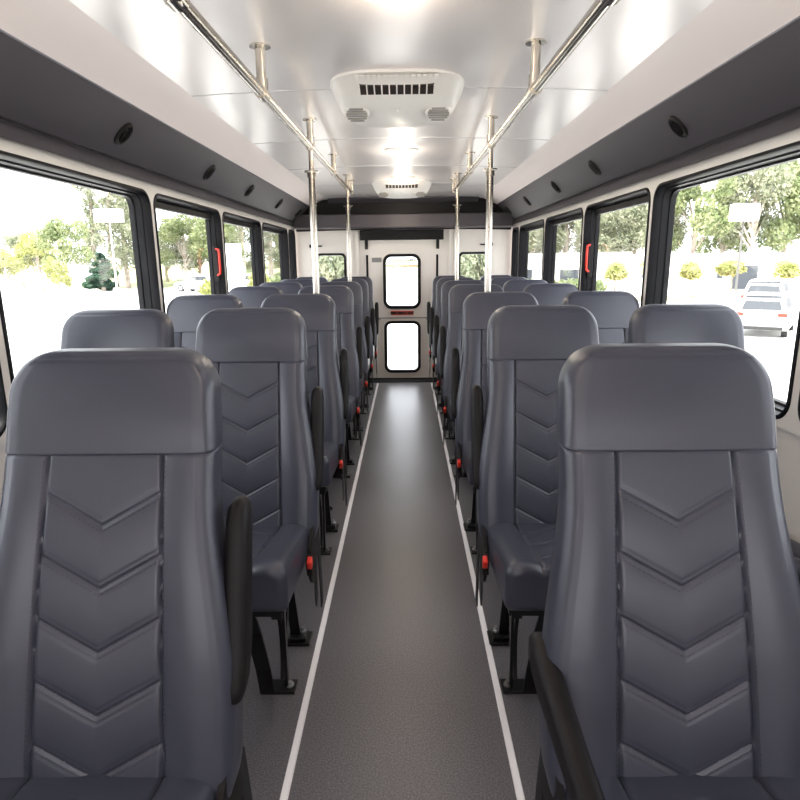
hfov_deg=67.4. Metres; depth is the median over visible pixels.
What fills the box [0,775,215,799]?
cushion
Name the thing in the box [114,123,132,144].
louvres
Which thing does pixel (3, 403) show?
window
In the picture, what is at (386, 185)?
outlet
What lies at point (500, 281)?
seat
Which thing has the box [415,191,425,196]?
round vent
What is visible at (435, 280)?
seat
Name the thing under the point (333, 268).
tree
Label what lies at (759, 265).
building
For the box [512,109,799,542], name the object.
wall
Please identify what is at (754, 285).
car
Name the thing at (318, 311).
seat
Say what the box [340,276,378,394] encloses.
seat
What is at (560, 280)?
bush
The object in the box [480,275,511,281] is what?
seat
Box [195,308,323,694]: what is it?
seat
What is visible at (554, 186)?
louvres
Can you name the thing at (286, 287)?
seat
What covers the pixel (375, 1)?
recessed light
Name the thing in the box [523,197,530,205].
louvres
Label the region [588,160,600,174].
louvres
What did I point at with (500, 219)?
trim
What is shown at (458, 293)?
seat
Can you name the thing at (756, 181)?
tree
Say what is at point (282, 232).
window
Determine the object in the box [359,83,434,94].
outlet
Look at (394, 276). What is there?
grassy bank
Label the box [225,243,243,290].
board
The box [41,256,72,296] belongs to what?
tree
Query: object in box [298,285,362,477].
seat
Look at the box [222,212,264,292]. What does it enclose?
window
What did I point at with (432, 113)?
round vent
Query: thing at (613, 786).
cushion
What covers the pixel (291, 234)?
window
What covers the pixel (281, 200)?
louvres
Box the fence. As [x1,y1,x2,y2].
[0,275,170,286]
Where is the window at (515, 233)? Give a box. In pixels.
[511,227,518,276]
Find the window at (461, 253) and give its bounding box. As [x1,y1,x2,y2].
[459,243,492,274]
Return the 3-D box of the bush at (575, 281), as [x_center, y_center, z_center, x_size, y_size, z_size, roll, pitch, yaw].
[11.156,-7.024,38.584,1.960,1.690,1.646,-1,13,-3]
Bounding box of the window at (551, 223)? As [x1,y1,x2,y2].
[543,207,582,289]
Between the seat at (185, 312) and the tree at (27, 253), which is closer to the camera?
the seat at (185, 312)
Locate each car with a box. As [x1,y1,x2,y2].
[174,274,209,291]
[243,274,270,285]
[736,292,799,336]
[740,279,795,302]
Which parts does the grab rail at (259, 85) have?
rail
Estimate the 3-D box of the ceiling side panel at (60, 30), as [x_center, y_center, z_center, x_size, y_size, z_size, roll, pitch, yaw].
[-0.949,-1.259,2.632,0.205,0.085,8.280,0,13,1]
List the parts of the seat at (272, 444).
backrest, seat frame, leg, leg, armrest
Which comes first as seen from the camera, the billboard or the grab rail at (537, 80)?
the grab rail at (537, 80)
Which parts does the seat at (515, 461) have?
armrest, leg, backrest, leg, seat frame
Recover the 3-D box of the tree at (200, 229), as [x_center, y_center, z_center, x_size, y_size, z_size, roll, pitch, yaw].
[-20.700,-17.129,67.405,5.794,8.868,4.882,4,14,17]
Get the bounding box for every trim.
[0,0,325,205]
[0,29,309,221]
[0,120,293,226]
[279,383,378,799]
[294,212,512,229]
[328,196,478,202]
[360,229,443,239]
[370,377,436,382]
[431,383,524,799]
[481,0,799,203]
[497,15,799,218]
[513,110,799,223]
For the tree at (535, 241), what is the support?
on the ground
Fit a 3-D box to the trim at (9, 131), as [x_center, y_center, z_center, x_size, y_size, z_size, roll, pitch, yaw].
[-1.199,-1.029,2.688,0.049,0.078,8.280,0,13,1]
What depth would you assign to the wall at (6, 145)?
2.38 m
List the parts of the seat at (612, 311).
backrest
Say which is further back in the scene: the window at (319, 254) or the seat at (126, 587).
the window at (319, 254)
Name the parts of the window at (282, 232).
sash rail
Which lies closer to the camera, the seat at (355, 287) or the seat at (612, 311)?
the seat at (612, 311)
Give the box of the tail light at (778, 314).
[777,313,787,316]
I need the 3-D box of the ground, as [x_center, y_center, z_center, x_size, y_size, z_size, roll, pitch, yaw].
[0.902,-19.772,98.064,320.000,0.300,320.000,0,13,1]
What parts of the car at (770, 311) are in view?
number plate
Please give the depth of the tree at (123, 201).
60.34 m
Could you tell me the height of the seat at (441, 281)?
1.214 m
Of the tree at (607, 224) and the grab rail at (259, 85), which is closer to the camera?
the grab rail at (259, 85)
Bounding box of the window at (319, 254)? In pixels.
[309,245,346,276]
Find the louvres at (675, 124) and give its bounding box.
[668,116,687,137]
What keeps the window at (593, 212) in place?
in the wall at (787, 427)
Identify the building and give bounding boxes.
[527,252,799,290]
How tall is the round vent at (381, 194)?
0.082 m
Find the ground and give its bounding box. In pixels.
[0,271,799,401]
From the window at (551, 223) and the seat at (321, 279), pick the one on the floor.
the seat at (321, 279)
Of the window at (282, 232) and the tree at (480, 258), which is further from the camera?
the tree at (480, 258)
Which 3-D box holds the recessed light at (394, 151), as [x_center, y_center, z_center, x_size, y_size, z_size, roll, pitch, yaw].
[0.009,-1.571,3.804,0.210,0.030,0.140,0,13,1]
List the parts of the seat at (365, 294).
leg, backrest, armrest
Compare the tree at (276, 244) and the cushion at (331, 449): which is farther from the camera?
the tree at (276, 244)
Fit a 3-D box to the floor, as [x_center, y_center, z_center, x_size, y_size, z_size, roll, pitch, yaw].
[0.020,0.717,3.107,2.520,0.060,8.330,0,13,1]
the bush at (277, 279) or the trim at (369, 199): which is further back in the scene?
the bush at (277, 279)
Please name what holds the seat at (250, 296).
on the floor
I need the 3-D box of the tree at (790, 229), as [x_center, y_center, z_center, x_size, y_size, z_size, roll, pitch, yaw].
[45.202,-19.660,65.286,8.668,13.453,7.579,-5,14,-19]
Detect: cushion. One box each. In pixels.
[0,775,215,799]
[252,524,308,611]
[322,442,338,486]
[346,395,355,422]
[361,374,364,390]
[447,395,454,421]
[461,441,473,485]
[487,523,555,610]
[566,774,799,799]
[790,539,799,582]
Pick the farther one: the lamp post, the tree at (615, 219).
the tree at (615, 219)
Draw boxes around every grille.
[354,74,437,79]
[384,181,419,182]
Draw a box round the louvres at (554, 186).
[550,181,560,192]
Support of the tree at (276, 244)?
on the grassy bank
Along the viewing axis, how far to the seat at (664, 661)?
1.05 m
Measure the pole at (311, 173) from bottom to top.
1.912 m
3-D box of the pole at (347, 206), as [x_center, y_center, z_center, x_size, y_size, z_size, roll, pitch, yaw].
[-0.415,-0.757,5.064,0.080,1.938,0.080,0,13,1]
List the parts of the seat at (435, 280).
armrest, backrest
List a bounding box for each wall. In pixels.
[0,119,294,504]
[295,227,511,277]
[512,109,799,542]
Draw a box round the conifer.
[81,252,119,290]
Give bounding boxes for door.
[365,240,438,377]
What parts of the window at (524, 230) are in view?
sash rail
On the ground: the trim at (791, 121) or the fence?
the fence
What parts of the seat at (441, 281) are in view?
armrest, backrest, leg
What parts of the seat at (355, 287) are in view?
leg, backrest, armrest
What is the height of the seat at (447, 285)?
1.214 m
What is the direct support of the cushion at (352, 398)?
on the seat at (343, 298)
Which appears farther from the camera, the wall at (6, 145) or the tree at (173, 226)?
the tree at (173, 226)
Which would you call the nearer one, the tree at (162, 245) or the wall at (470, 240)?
the wall at (470, 240)
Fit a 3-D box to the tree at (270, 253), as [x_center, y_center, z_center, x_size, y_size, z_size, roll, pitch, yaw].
[-16.061,-21.949,73.975,4.690,15.173,3.740,-9,16,-34]
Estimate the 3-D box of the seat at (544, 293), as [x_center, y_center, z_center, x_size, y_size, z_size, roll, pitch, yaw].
[1.025,-0.128,3.895,0.476,1.214,0.699,0,13,1]
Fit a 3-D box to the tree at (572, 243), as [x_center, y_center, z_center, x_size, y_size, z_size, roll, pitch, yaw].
[21.610,-22.628,85.182,7.031,10.715,7.432,8,16,34]
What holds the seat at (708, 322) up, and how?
on the floor
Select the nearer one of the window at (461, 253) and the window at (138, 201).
the window at (138, 201)
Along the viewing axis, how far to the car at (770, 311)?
20.75 m
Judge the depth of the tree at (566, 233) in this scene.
80.65 m
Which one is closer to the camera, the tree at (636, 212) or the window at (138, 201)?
the window at (138, 201)
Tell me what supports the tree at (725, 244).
on the ground
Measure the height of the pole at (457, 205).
1.938 m
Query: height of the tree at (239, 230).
15.332 m
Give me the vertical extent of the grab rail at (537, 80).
0.178 m
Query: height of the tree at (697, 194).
12.502 m
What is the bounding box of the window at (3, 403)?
[0,364,7,436]
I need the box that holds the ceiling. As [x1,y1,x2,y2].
[69,0,713,199]
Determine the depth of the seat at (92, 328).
2.09 m
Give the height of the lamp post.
5.700 m
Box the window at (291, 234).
[288,229,296,278]
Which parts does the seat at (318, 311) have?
seat frame, leg, backrest, leg, armrest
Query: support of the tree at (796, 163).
on the ground
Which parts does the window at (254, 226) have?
sash rail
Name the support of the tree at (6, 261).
on the ground
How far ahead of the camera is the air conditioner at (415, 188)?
5.34 m
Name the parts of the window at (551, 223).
sash rail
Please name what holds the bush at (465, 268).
on the ground
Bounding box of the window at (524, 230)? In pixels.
[518,219,544,279]
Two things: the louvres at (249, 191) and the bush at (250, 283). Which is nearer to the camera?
the louvres at (249, 191)
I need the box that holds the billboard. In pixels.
[93,209,123,297]
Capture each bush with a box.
[197,279,210,294]
[247,273,270,285]
[267,275,280,281]
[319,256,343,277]
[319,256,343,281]
[460,254,478,279]
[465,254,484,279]
[555,278,570,282]
[561,277,578,287]
[596,279,607,290]
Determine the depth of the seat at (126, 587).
1.06 m
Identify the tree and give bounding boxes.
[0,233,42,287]
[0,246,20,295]
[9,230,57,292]
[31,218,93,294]
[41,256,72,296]
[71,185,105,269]
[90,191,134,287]
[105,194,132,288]
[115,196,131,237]
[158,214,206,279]
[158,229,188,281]
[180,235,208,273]
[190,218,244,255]
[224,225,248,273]
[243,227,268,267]
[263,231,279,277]
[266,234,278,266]
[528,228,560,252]
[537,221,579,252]
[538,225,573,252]
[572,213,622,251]
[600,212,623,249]
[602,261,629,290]
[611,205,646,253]
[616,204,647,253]
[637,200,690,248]
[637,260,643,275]
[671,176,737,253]
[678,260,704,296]
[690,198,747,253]
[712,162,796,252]
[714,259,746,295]
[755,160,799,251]
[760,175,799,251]
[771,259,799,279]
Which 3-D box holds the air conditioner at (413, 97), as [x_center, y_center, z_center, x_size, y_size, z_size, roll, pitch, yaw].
[-0.011,-1.212,2.450,0.536,0.117,0.490,0,13,1]
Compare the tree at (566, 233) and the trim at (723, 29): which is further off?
the tree at (566, 233)
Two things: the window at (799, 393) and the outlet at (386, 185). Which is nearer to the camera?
the window at (799, 393)
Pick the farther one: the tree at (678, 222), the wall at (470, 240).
the tree at (678, 222)
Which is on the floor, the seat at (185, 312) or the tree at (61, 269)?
the seat at (185, 312)
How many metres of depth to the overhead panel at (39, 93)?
2.26 m
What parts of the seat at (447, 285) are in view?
armrest, backrest, leg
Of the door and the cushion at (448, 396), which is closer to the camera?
the cushion at (448, 396)
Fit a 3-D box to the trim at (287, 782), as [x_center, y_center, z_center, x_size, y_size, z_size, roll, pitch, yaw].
[-0.292,0.719,2.972,0.022,0.005,8.060,0,13,1]
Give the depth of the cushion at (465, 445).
2.75 m
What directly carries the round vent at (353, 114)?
attached to the air conditioner at (413, 97)
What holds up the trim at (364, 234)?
attached to the wall at (470, 240)
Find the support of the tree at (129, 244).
on the ground
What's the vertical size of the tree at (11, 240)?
6.481 m
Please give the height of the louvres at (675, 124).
0.081 m
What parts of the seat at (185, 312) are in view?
backrest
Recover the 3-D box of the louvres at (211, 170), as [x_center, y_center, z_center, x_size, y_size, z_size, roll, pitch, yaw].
[-1.101,-1.313,3.463,0.075,0.081,0.083,0,13,1]
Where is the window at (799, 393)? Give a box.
[798,393,799,420]
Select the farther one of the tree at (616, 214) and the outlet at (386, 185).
the tree at (616, 214)
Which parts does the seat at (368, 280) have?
backrest, armrest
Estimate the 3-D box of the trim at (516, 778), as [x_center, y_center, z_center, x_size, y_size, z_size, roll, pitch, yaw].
[0.328,0.714,2.965,0.022,0.005,8.060,0,13,1]
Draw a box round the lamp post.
[729,203,760,304]
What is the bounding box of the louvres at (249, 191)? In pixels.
[245,185,254,196]
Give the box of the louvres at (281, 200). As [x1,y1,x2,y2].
[275,199,282,208]
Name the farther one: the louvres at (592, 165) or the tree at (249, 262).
the tree at (249, 262)
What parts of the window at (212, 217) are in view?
sash rail, handle plate, release handle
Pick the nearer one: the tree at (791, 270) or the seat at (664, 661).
the seat at (664, 661)
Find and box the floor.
[243,382,540,799]
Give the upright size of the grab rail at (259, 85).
0.178 m
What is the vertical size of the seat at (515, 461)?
1.214 m
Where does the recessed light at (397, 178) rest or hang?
in the ceiling
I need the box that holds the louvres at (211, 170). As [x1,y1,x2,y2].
[203,165,215,179]
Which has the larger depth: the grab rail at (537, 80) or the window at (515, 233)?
the window at (515, 233)
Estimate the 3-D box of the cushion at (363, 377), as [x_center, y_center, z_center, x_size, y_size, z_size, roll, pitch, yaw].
[-0.497,-0.152,4.651,0.424,0.173,0.455,0,13,1]
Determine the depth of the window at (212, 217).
3.97 m
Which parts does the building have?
pane, pane, pane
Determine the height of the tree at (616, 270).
2.573 m
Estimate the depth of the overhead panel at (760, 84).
2.24 m
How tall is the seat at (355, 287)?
1.214 m
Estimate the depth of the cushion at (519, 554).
1.71 m
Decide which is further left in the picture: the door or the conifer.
the conifer
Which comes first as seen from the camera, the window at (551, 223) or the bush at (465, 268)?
the window at (551, 223)
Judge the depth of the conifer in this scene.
60.89 m
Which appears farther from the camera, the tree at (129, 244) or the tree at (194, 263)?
the tree at (194, 263)
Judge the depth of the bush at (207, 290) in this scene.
35.28 m
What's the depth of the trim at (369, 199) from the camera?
6.52 m
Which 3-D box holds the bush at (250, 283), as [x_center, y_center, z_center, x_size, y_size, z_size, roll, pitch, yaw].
[-9.346,-7.500,40.145,1.646,2.414,1.960,2,13,13]
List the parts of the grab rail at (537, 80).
rail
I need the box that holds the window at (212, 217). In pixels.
[153,193,226,312]
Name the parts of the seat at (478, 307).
armrest, leg, backrest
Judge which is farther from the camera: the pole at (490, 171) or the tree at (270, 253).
the tree at (270, 253)
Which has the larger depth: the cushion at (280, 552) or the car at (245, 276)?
the car at (245, 276)
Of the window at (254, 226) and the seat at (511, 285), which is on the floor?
the seat at (511, 285)
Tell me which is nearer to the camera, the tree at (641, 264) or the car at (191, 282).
the tree at (641, 264)
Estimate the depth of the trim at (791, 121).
2.42 m
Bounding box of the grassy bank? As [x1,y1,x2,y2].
[61,259,417,288]
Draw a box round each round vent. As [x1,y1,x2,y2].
[343,107,369,122]
[377,192,388,196]
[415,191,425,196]
[425,106,451,121]
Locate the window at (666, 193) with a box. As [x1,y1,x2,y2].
[645,141,799,418]
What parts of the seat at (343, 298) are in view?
leg, backrest, leg, armrest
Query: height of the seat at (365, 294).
1.214 m
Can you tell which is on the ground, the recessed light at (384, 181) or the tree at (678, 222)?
the tree at (678, 222)
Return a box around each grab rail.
[163,0,354,194]
[451,0,619,193]
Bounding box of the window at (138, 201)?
[0,150,160,383]
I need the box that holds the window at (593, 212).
[580,188,650,306]
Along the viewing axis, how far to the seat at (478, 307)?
2.99 m
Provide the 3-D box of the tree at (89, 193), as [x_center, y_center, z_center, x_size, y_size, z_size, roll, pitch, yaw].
[-33.179,-19.588,64.550,3.429,15.173,4.299,-9,16,-33]
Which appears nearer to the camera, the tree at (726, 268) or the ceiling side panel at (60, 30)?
the ceiling side panel at (60, 30)
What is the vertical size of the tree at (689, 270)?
2.573 m
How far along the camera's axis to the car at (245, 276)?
58.20 m
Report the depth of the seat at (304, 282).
5.67 m
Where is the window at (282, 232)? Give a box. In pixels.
[262,222,289,281]
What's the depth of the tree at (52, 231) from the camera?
54.12 m
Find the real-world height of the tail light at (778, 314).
0.123 m
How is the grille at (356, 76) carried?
attached to the air conditioner at (413, 97)
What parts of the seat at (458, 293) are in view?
armrest, leg, backrest, leg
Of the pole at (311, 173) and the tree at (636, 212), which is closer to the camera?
the pole at (311, 173)
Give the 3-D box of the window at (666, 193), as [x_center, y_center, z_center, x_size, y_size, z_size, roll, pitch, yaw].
[1.254,-0.473,2.363,0.096,0.851,1.202,0,13,1]
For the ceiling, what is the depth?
2.09 m
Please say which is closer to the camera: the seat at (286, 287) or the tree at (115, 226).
the seat at (286, 287)
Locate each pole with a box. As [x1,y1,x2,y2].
[304,151,331,512]
[343,190,352,421]
[453,189,461,279]
[483,148,496,291]
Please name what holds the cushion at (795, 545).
on the seat at (708, 322)
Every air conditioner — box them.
[330,68,463,127]
[372,179,431,198]
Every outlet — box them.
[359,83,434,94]
[385,184,417,187]
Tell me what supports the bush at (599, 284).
on the ground
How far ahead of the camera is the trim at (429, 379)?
7.02 m
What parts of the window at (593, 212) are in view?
release handle, handle plate, sash rail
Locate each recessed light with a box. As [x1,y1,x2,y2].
[368,0,420,3]
[385,148,417,154]
[390,176,414,181]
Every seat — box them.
[0,348,252,799]
[60,309,174,348]
[166,294,242,349]
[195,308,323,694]
[228,286,282,307]
[260,282,302,293]
[261,294,348,554]
[281,279,312,286]
[296,277,327,282]
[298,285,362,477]
[320,281,369,439]
[330,278,374,413]
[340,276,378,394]
[427,275,463,394]
[430,277,473,413]
[434,280,483,438]
[439,284,503,476]
[451,292,537,553]
[471,305,598,693]
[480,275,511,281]
[491,277,526,288]
[503,279,546,291]
[523,283,578,304]
[528,343,799,799]
[561,291,638,343]
[628,303,799,582]
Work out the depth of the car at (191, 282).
58.32 m

